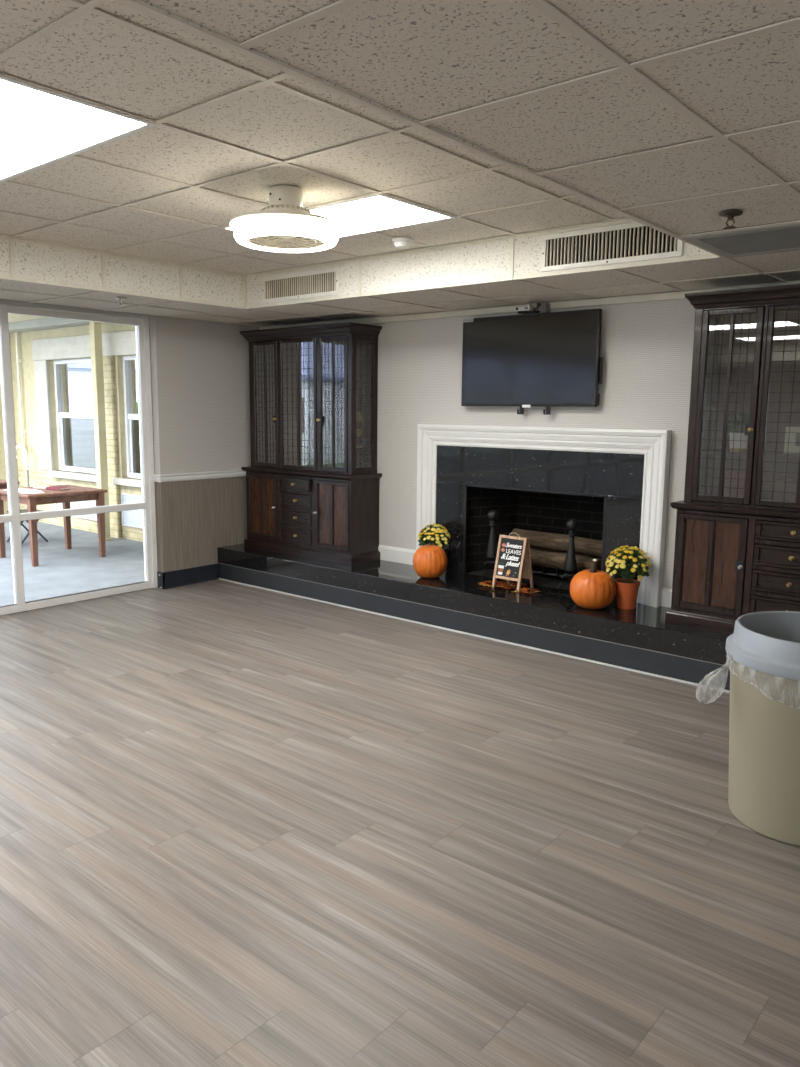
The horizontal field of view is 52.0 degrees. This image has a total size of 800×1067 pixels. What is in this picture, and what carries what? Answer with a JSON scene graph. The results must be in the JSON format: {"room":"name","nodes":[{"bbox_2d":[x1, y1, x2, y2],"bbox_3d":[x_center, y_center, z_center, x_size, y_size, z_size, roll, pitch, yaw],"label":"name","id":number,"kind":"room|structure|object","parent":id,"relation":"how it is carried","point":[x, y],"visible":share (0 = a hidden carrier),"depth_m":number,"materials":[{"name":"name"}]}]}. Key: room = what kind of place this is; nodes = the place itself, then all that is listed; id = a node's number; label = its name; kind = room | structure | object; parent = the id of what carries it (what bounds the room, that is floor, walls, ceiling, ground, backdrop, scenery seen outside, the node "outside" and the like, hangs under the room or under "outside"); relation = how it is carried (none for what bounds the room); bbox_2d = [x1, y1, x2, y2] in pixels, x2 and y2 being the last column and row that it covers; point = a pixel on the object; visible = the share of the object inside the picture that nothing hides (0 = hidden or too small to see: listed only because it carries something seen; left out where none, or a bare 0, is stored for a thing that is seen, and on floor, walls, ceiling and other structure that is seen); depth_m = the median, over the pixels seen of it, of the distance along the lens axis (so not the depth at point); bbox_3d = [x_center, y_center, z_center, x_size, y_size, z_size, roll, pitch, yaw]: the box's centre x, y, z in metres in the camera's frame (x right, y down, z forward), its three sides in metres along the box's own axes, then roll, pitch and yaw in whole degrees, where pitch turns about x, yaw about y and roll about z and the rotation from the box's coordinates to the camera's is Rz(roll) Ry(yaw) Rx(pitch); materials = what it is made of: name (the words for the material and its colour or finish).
{"room":"care facility","nodes":[
{"label":"care facility","id":0,"kind":"room"},
{"bbox_2d":[0,323,142,541],"bbox_3d":[-3.925,-1.392,10.280,6.640,3.000,0.620,8,11,39],"label":"wall","id":1,"kind":"structure","parent":0,"point":[38,350],"depth_m":10.88,"materials":[{"name":"yellow paint"}]},
{"bbox_2d":[15,332,26,462],"bbox_3d":[-5.300,-1.899,11.476,0.060,1.820,0.068,8,11,39],"label":"conduit","id":2,"kind":"object","parent":1,"relation":"attached to","point":[23,433],"visible":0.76,"depth_m":11.44,"materials":[{"name":"white metal"}]},
{"bbox_2d":[55,503,62,509],"bbox_3d":[-4.619,-0.368,11.140,0.190,0.094,0.028,8,11,39],"label":"grille","id":3,"kind":"object","parent":1,"relation":"in","point":[59,506],"depth_m":11.15,"materials":[{"name":"metal"}]},
{"bbox_2d":[54,358,95,473],"bbox_3d":[-4.105,-1.533,10.732,1.440,1.570,0.155,8,11,39],"label":"window","id":4,"kind":"structure","parent":1,"relation":"in","point":[72,377],"depth_m":10.88,"materials":[{"name":"clear glass"}]},
{"bbox_2d":[70,500,95,508],"bbox_3d":[-4.138,-0.380,10.729,0.644,0.158,0.028,8,11,39],"label":"grille","id":5,"kind":"object","parent":1,"relation":"attached to","point":[81,504],"depth_m":10.73,"materials":[{"name":"metal"}]},
{"bbox_2d":[72,514,96,520],"bbox_3d":[-4.120,-0.236,10.735,0.610,0.083,0.028,8,11,39],"label":"air vent","id":6,"kind":"object","parent":1,"relation":"in","point":[89,516],"depth_m":10.66,"materials":[{"name":"metal"}]},
{"bbox_2d":[122,355,140,478],"bbox_3d":[-2.850,-1.363,9.690,1.360,1.570,0.155,8,11,39],"label":"window","id":7,"kind":"structure","parent":1,"relation":"in","point":[130,383],"depth_m":10.00,"materials":[{"name":"glass"}]},
{"bbox_2d":[121,493,142,528],"bbox_3d":[-2.991,-0.239,9.775,1.150,0.400,0.028,8,11,39],"label":"air vent","id":8,"kind":"object","parent":1,"relation":"in","point":[130,518],"visible":0.36,"depth_m":10.00,"materials":[{"name":"metal"}]},
{"bbox_2d":[0,521,144,605],"bbox_3d":[-15.290,1.576,-0.165,10.140,0.120,31.720,8,11,39],"label":"floor","id":9,"kind":"structure","parent":0,"point":[60,571],"depth_m":8.45,"materials":[{"name":"grey concrete"}]},
{"bbox_2d":[0,479,19,488],"bbox_3d":[-5.032,-0.224,9.460,0.930,0.755,0.900,8,11,39],"label":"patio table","id":10,"kind":"object","parent":9,"relation":"on","point":[3,483],"visible":0.2,"depth_m":9.37,"materials":[{"name":"brown wood"}]},
{"bbox_2d":[16,444,29,486],"bbox_3d":[-5.312,-0.712,11.543,0.372,1.092,0.044,8,11,39],"label":"pipe","id":11,"kind":"object","parent":9,"relation":"on","point":[23,447],"visible":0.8,"depth_m":11.40,"materials":[{"name":"white metal"}]},
{"bbox_2d":[6,509,47,543],"bbox_3d":[-4.444,-0.081,9.773,0.364,0.381,0.358,8,11,39],"label":"metal stool","id":12,"kind":"object","parent":9,"relation":"on","point":[21,510],"visible":0.25,"depth_m":9.77,"materials":[{"name":"grey metal"}]},
{"bbox_2d":[0,484,107,566],"bbox_3d":[-3.760,-0.107,8.838,0.850,0.735,0.870,8,11,39],"label":"patio table","id":13,"kind":"object","parent":9,"relation":"on","point":[75,493],"visible":0.83,"depth_m":8.71,"materials":[{"name":"brown wood"}]},
{"bbox_2d":[18,488,34,490],"bbox_3d":[-4.027,-0.463,8.704,0.280,0.002,0.210,5,10,28],"label":"paper sheet","id":14,"kind":"object","parent":13,"relation":"on","point":[19,489],"visible":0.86,"depth_m":8.74,"materials":[{"name":"white paper"}]},
{"bbox_2d":[18,490,43,493],"bbox_3d":[-3.816,-0.428,8.490,0.210,0.002,0.280,-5,10,-32],"label":"paper sheet","id":15,"kind":"object","parent":13,"relation":"on","point":[37,491],"visible":1,"depth_m":8.45,"materials":[{"name":"white paper"}]},
{"bbox_2d":[46,486,69,489],"bbox_3d":[-3.674,-0.488,8.809,0.200,0.028,0.140,4,9,23],"label":"book","id":16,"kind":"object","parent":13,"relation":"on","point":[49,487],"visible":1,"depth_m":8.76,"materials":[{"name":"red paper"}]},
{"bbox_2d":[89,321,111,540],"bbox_3d":[-3.526,-1.251,9.776,0.310,2.720,0.120,8,11,39],"label":"porch post","id":17,"kind":"object","parent":9,"relation":"on","point":[95,327],"visible":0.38,"depth_m":9.77,"materials":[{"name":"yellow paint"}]},
{"bbox_2d":[8,317,88,333],"bbox_3d":[-4.013,-2.635,10.136,6.830,0.100,0.240,8,11,39],"label":"roof beam","id":18,"kind":"structure","parent":17,"relation":"on","point":[43,323],"depth_m":10.49,"materials":[{"name":"white wood"}]},
{"bbox_2d":[8,314,48,322],"bbox_3d":[-4.540,-2.625,9.504,6.830,0.060,1.920,8,11,39],"label":"soffit","id":19,"kind":"structure","parent":18,"relation":"on","point":[11,317],"depth_m":10.35,"materials":[{"name":"beige paint"}]},
{"bbox_2d":[148,315,259,571],"bbox_3d":[-1.773,-0.914,7.598,0.160,2.800,1.166,8,11,39],"label":"wall","id":20,"kind":"structure","parent":0,"point":[200,387],"depth_m":7.42,"materials":[{"name":"paint"}]},
{"bbox_2d":[4,299,145,314],"bbox_3d":[-4.981,-1.581,3.697,0.072,0.375,8.730,8,11,39],"label":"trim","id":21,"kind":"structure","parent":20,"relation":"attached to","point":[4,299],"depth_m":6.48,"materials":[{"name":"white paint"}]},
{"bbox_2d":[0,299,157,615],"bbox_3d":[-5.004,-0.225,3.908,0.099,2.380,8.726,8,11,39],"label":"window","id":22,"kind":"structure","parent":20,"relation":"in","point":[141,322],"depth_m":6.66,"materials":[{"name":"white wood"}]},
{"bbox_2d":[157,563,218,588],"bbox_3d":[-1.947,0.384,7.535,0.122,0.148,0.608,8,11,39],"label":"baseboard","id":23,"kind":"structure","parent":20,"relation":"attached to","point":[177,578],"depth_m":7.47,"materials":[{"name":"plastic"}]},
{"bbox_2d":[153,470,245,482],"bbox_3d":[-1.752,-0.546,7.619,0.122,0.066,1.188,8,11,39],"label":"trim","id":24,"kind":"structure","parent":20,"relation":"attached to","point":[230,473],"depth_m":7.44,"materials":[{"name":"white paint"}]},
{"bbox_2d":[0,0,625,274],"bbox_3d":[-2.143,-1.472,2.412,3.758,0.132,7.374,8,11,39],"label":"ceiling","id":25,"kind":"structure","parent":0,"point":[231,127],"depth_m":3.43,"materials":[{"name":"tile"}]},
{"bbox_2d":[0,75,155,181],"bbox_3d":[-1.542,-1.514,3.109,1.220,0.024,0.610,8,11,39],"label":"ceiling light panel","id":26,"kind":"object","parent":25,"relation":"attached to","point":[40,127],"visible":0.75,"depth_m":2.99,"materials":[{"name":"white plastic"}]},
{"bbox_2d":[0,235,244,308],"bbox_3d":[-3.553,-1.487,3.590,0.042,0.280,7.301,8,11,39],"label":"ceiling soffit","id":27,"kind":"structure","parent":25,"relation":"attached to","point":[24,260],"depth_m":5.51,"materials":[{"name":"paint"}]},
{"bbox_2d":[229,185,341,252],"bbox_3d":[-0.534,-1.486,3.852,0.526,0.243,0.526,8,11,39],"label":"ceiling fan light","id":28,"kind":"object","parent":25,"relation":"attached to","point":[284,225],"visible":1,"depth_m":3.75,"materials":[{"name":"beige plastic"}]},
{"bbox_2d":[219,191,455,237],"bbox_3d":[-0.364,-1.712,4.494,1.220,0.024,0.610,8,11,39],"label":"ceiling light panel","id":29,"kind":"object","parent":25,"relation":"attached to","point":[377,212],"visible":0.43,"depth_m":4.30,"materials":[{"name":"white plastic"}]},
{"bbox_2d":[392,237,412,248],"bbox_3d":[0.015,-1.741,4.927,0.124,0.050,0.124,8,11,39],"label":"smoke detector","id":30,"kind":"object","parent":25,"relation":"attached to","point":[399,242],"visible":1,"depth_m":4.89,"materials":[{"name":"white plastic"}]},
{"bbox_2d":[244,217,721,308],"bbox_3d":[0.196,-1.693,5.192,3.658,0.280,0.042,8,11,39],"label":"ceiling soffit","id":31,"kind":"structure","parent":25,"relation":"attached to","point":[517,256],"depth_m":5.10,"materials":[{"name":"paint"}]},
{"bbox_2d":[262,267,338,302],"bbox_3d":[-0.737,-1.799,5.960,0.805,0.184,0.016,8,11,39],"label":"air register","id":32,"kind":"object","parent":31,"relation":"attached to","point":[309,284],"visible":1,"depth_m":5.94,"materials":[{"name":"beige metal"}]},
{"bbox_2d":[541,222,682,271],"bbox_3d":[1.121,-1.553,4.416,0.820,0.200,0.016,8,11,39],"label":"air register","id":33,"kind":"object","parent":31,"relation":"attached to","point":[619,243],"visible":0.76,"depth_m":4.42,"materials":[{"name":"white metal"}]},
{"bbox_2d":[0,579,799,1066],"bbox_3d":[-1.028,1.456,1.172,9.960,0.050,9.336,8,11,39],"label":"floor","id":34,"kind":"structure","parent":0,"point":[241,825],"depth_m":2.99,"materials":[{"name":"laminate"}]},
{"bbox_2d":[217,543,730,692],"bbox_3d":[2.217,0.755,4.837,9.800,0.302,0.598,8,11,39],"label":"hearth slab","id":35,"kind":"object","parent":34,"relation":"on","point":[639,639],"visible":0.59,"depth_m":5.77,"materials":[{"name":"black stone"}]},
{"bbox_2d":[240,322,381,565],"bbox_3d":[-0.820,-0.803,7.297,1.408,1.985,0.407,8,11,39],"label":"display cabinet","id":36,"kind":"object","parent":35,"relation":"on","point":[312,478],"visible":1,"depth_m":7.06,"materials":[{"name":"brown wood"}]},
{"bbox_2d":[279,338,316,469],"bbox_3d":[-0.890,-1.123,7.161,0.464,1.119,0.024,8,11,39],"label":"door","id":37,"kind":"structure","parent":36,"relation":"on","point":[297,356],"depth_m":7.16,"materials":[{"name":"glass"}]},
{"bbox_2d":[413,545,446,578],"bbox_3d":[0.234,0.221,6.399,0.270,0.249,0.270,8,11,39],"label":"pumpkin","id":38,"kind":"object","parent":35,"relation":"on","point":[429,561],"visible":1,"depth_m":6.30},
{"bbox_2d":[417,523,450,546],"bbox_3d":[0.273,0.118,6.583,0.270,0.399,0.270,8,11,39],"label":"chrysanthemum","id":39,"kind":"object","parent":38,"relation":"on","point":[439,537],"visible":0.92,"depth_m":6.50,"materials":[{"name":"yellow plant"}]},
{"bbox_2d":[481,510,498,575],"bbox_3d":[0.822,0.064,6.515,0.180,0.536,0.407,8,11,39],"label":"andiron","id":40,"kind":"object","parent":35,"relation":"on","point":[493,515],"visible":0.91,"depth_m":6.37,"materials":[{"name":"black metal"}]},
{"bbox_2d":[480,580,538,593],"bbox_3d":[0.804,0.383,6.046,0.527,0.044,0.254,8,11,39],"label":"leaf garland","id":41,"kind":"object","parent":35,"relation":"on","point":[514,583],"visible":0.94,"depth_m":6.02},
{"bbox_2d":[492,533,533,591],"bbox_3d":[0.838,0.199,6.042,0.238,0.414,0.206,8,12,42],"label":"chalkboard","id":42,"kind":"object","parent":35,"relation":"on","point":[513,557],"visible":1,"depth_m":6.01,"materials":[{"name":"brown wood"}]},
{"bbox_2d":[416,424,671,606],"bbox_3d":[0.955,-0.199,6.101,2.085,1.181,0.076,8,11,39],"label":"fireplace","id":43,"kind":"object","parent":35,"relation":"on","point":[629,468],"visible":0.84,"depth_m":5.89,"materials":[{"name":"white paint"}]},
{"bbox_2d":[557,519,577,589],"bbox_3d":[1.335,0.141,6.036,0.180,0.536,0.407,8,11,39],"label":"andiron","id":44,"kind":"object","parent":35,"relation":"on","point":[570,566],"visible":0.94,"depth_m":5.89,"materials":[{"name":"black metal"}]},
{"bbox_2d":[530,549,600,571],"bbox_3d":[1.185,0.208,6.244,0.763,0.137,0.130,9,12,44],"label":"log","id":45,"kind":"object","parent":44,"relation":"on","point":[554,560],"visible":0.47,"depth_m":6.18,"materials":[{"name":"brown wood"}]},
{"bbox_2d":[511,528,601,556],"bbox_3d":[1.231,0.074,6.278,0.843,0.142,0.112,8,11,41],"label":"log","id":46,"kind":"object","parent":45,"relation":"on","point":[555,541],"visible":0.73,"depth_m":6.24,"materials":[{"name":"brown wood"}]},
{"bbox_2d":[570,559,615,608],"bbox_3d":[1.286,0.330,5.468,0.303,0.331,0.301,8,11,39],"label":"pumpkin","id":47,"kind":"object","parent":35,"relation":"on","point":[592,588],"visible":1,"depth_m":5.37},
{"bbox_2d":[615,579,639,608],"bbox_3d":[1.518,0.406,5.488,0.163,0.180,0.163,8,11,39],"label":"pot","id":48,"kind":"object","parent":35,"relation":"on","point":[626,589],"depth_m":5.44,"materials":[{"name":"orange ceramic"}]},
{"bbox_2d":[605,545,651,608],"bbox_3d":[1.518,0.288,5.471,0.301,0.418,0.304,8,11,39],"label":"chrysanthemum","id":49,"kind":"object","parent":35,"relation":"on","point":[627,589],"visible":1,"depth_m":5.42,"materials":[{"name":"yellow plant"}]},
{"bbox_2d":[665,284,799,633],"bbox_3d":[2.309,-0.373,4.657,1.408,1.985,0.400,8,11,39],"label":"display cabinet","id":50,"kind":"object","parent":35,"relation":"on","point":[734,557],"visible":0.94,"depth_m":4.84,"materials":[{"name":"brown wood"}]},
{"bbox_2d":[723,471,745,497],"bbox_3d":[2.042,-0.288,4.956,0.150,0.170,0.160,8,11,39],"label":"storage box","id":51,"kind":"object","parent":50,"relation":"on","point":[740,480],"visible":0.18,"depth_m":4.89,"materials":[{"name":"grey cardboard"}]},
{"bbox_2d":[728,411,749,452],"bbox_3d":[2.029,-0.609,4.880,0.220,0.248,0.190,8,11,39],"label":"potted plant","id":52,"kind":"object","parent":50,"relation":"on","point":[743,438],"visible":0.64,"depth_m":4.85,"materials":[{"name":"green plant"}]},
{"bbox_2d":[701,450,798,457],"bbox_3d":[2.353,-0.443,4.699,1.236,0.018,0.229,8,11,39],"label":"shelf","id":53,"kind":"object","parent":50,"relation":"attached to","point":[768,453],"depth_m":4.91,"materials":[{"name":"brown wood"}]},
{"bbox_2d":[704,407,799,410],"bbox_3d":[2.356,-0.707,4.659,1.236,0.018,0.229,8,11,39],"label":"shelf","id":54,"kind":"object","parent":50,"relation":"attached to","point":[705,408],"depth_m":4.81,"materials":[{"name":"brown wood"}]},
{"bbox_2d":[774,478,796,502],"bbox_3d":[2.308,-0.240,4.757,0.220,0.140,0.150,8,11,39],"label":"storage box","id":55,"kind":"object","parent":50,"relation":"on","point":[791,487],"visible":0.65,"depth_m":4.73,"materials":[{"name":"grey cardboard"}]},
{"bbox_2d":[784,427,799,453],"bbox_3d":[2.366,-0.524,4.654,0.340,0.155,0.020,8,11,39],"label":"picture frame","id":56,"kind":"object","parent":50,"relation":"on","point":[794,437],"visible":0.88,"depth_m":4.72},
{"bbox_2d":[796,433,799,445],"bbox_3d":[2.367,-0.529,4.655,0.220,0.075,0.006,8,11,39],"label":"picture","id":57,"kind":"object","parent":56,"relation":"attached to","point":[797,434],"depth_m":4.72},
{"bbox_2d":[698,611,799,845],"bbox_3d":[1.579,0.749,3.238,0.643,0.781,0.612,8,11,39],"label":"trash can","id":58,"kind":"object","parent":34,"relation":"on","point":[763,649],"visible":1,"depth_m":3.09,"materials":[{"name":"beige plastic"}]},
{"bbox_2d":[0,0,799,326],"bbox_3d":[-0.824,-0.957,1.023,9.960,0.051,9.896,8,11,39],"label":"ceiling","id":59,"kind":"structure","parent":0,"point":[674,115],"depth_m":2.03,"materials":[{"name":"tile"}]},
{"bbox_2d":[116,297,126,306],"bbox_3d":[-1.974,-1.638,5.805,0.076,0.056,0.076,8,11,39],"label":"sprinkler","id":60,"kind":"object","parent":59,"relation":"attached to","point":[118,298],"visible":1,"depth_m":5.79,"materials":[{"name":"silver metal"}]},
{"bbox_2d":[114,0,722,257],"bbox_3d":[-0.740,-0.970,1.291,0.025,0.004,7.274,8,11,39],"label":"trim","id":61,"kind":"structure","parent":59,"relation":"attached to","point":[134,4],"depth_m":2.02,"materials":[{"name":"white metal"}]},
{"bbox_2d":[719,211,742,228],"bbox_3d":[1.274,-1.207,3.163,0.087,0.056,0.087,8,11,39],"label":"sprinkler","id":62,"kind":"object","parent":59,"relation":"attached to","point":[730,214],"visible":1,"depth_m":3.15,"materials":[{"name":"brown metal"}]},
{"bbox_2d":[681,222,799,257],"bbox_3d":[1.652,-1.305,3.644,0.589,0.014,0.586,8,11,39],"label":"ceiling vent","id":63,"kind":"object","parent":59,"relation":"in","point":[786,237],"visible":1,"depth_m":3.65,"materials":[{"name":"grey metal"}]},
{"bbox_2d":[265,280,799,589],"bbox_3d":[2.512,-0.497,5.115,9.960,2.800,0.501,8,11,39],"label":"wall","id":64,"kind":"structure","parent":0,"point":[646,348],"depth_m":6.42,"materials":[{"name":"paint"}]},
{"bbox_2d":[378,545,671,607],"bbox_3d":[0.868,0.305,6.287,2.800,0.128,0.016,8,11,39],"label":"baseboard","id":65,"kind":"structure","parent":64,"relation":"attached to","point":[387,553],"depth_m":6.97,"materials":[{"name":"white paint"}]},
{"bbox_2d":[259,281,799,329],"bbox_3d":[2.414,-1.437,4.718,9.800,0.045,0.024,8,11,39],"label":"trim","id":66,"kind":"structure","parent":64,"relation":"attached to","point":[670,295],"depth_m":5.80,"materials":[{"name":"white paint"}]},
{"bbox_2d":[461,309,602,414],"bbox_3d":[0.941,-1.224,5.954,1.149,0.713,0.092,8,11,39],"label":"television","id":67,"kind":"object","parent":64,"relation":"attached to","point":[548,360],"visible":1,"depth_m":5.88,"materials":[{"name":"black plastic"}]},
{"bbox_2d":[514,303,549,313],"bbox_3d":[0.935,-1.599,5.822,0.244,0.067,0.116,4,9,20],"label":"camera","id":68,"kind":"object","parent":67,"relation":"attached to","point":[543,307],"visible":1,"depth_m":5.79,"materials":[{"name":"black plastic"}]},
{"bbox_2d":[532,565,576,577],"bbox_3d":[1.168,0.297,6.348,0.540,0.131,0.313,8,11,39],"label":"grate","id":69,"kind":"object","parent":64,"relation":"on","point":[542,568],"visible":0.22,"depth_m":6.30,"materials":[{"name":"black metal"}]},
{"bbox_2d":[530,545,601,558],"bbox_3d":[1.301,0.174,6.378,0.640,0.147,0.122,8,11,41],"label":"log","id":70,"kind":"object","parent":69,"relation":"on","point":[531,547],"visible":0.07,"depth_m":6.40,"materials":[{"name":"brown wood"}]},
{"bbox_2d":[754,304,799,508],"bbox_3d":[2.237,-0.693,4.519,0.464,1.119,0.024,8,11,39],"label":"door","id":71,"kind":"structure","parent":0,"point":[769,316],"depth_m":4.63,"materials":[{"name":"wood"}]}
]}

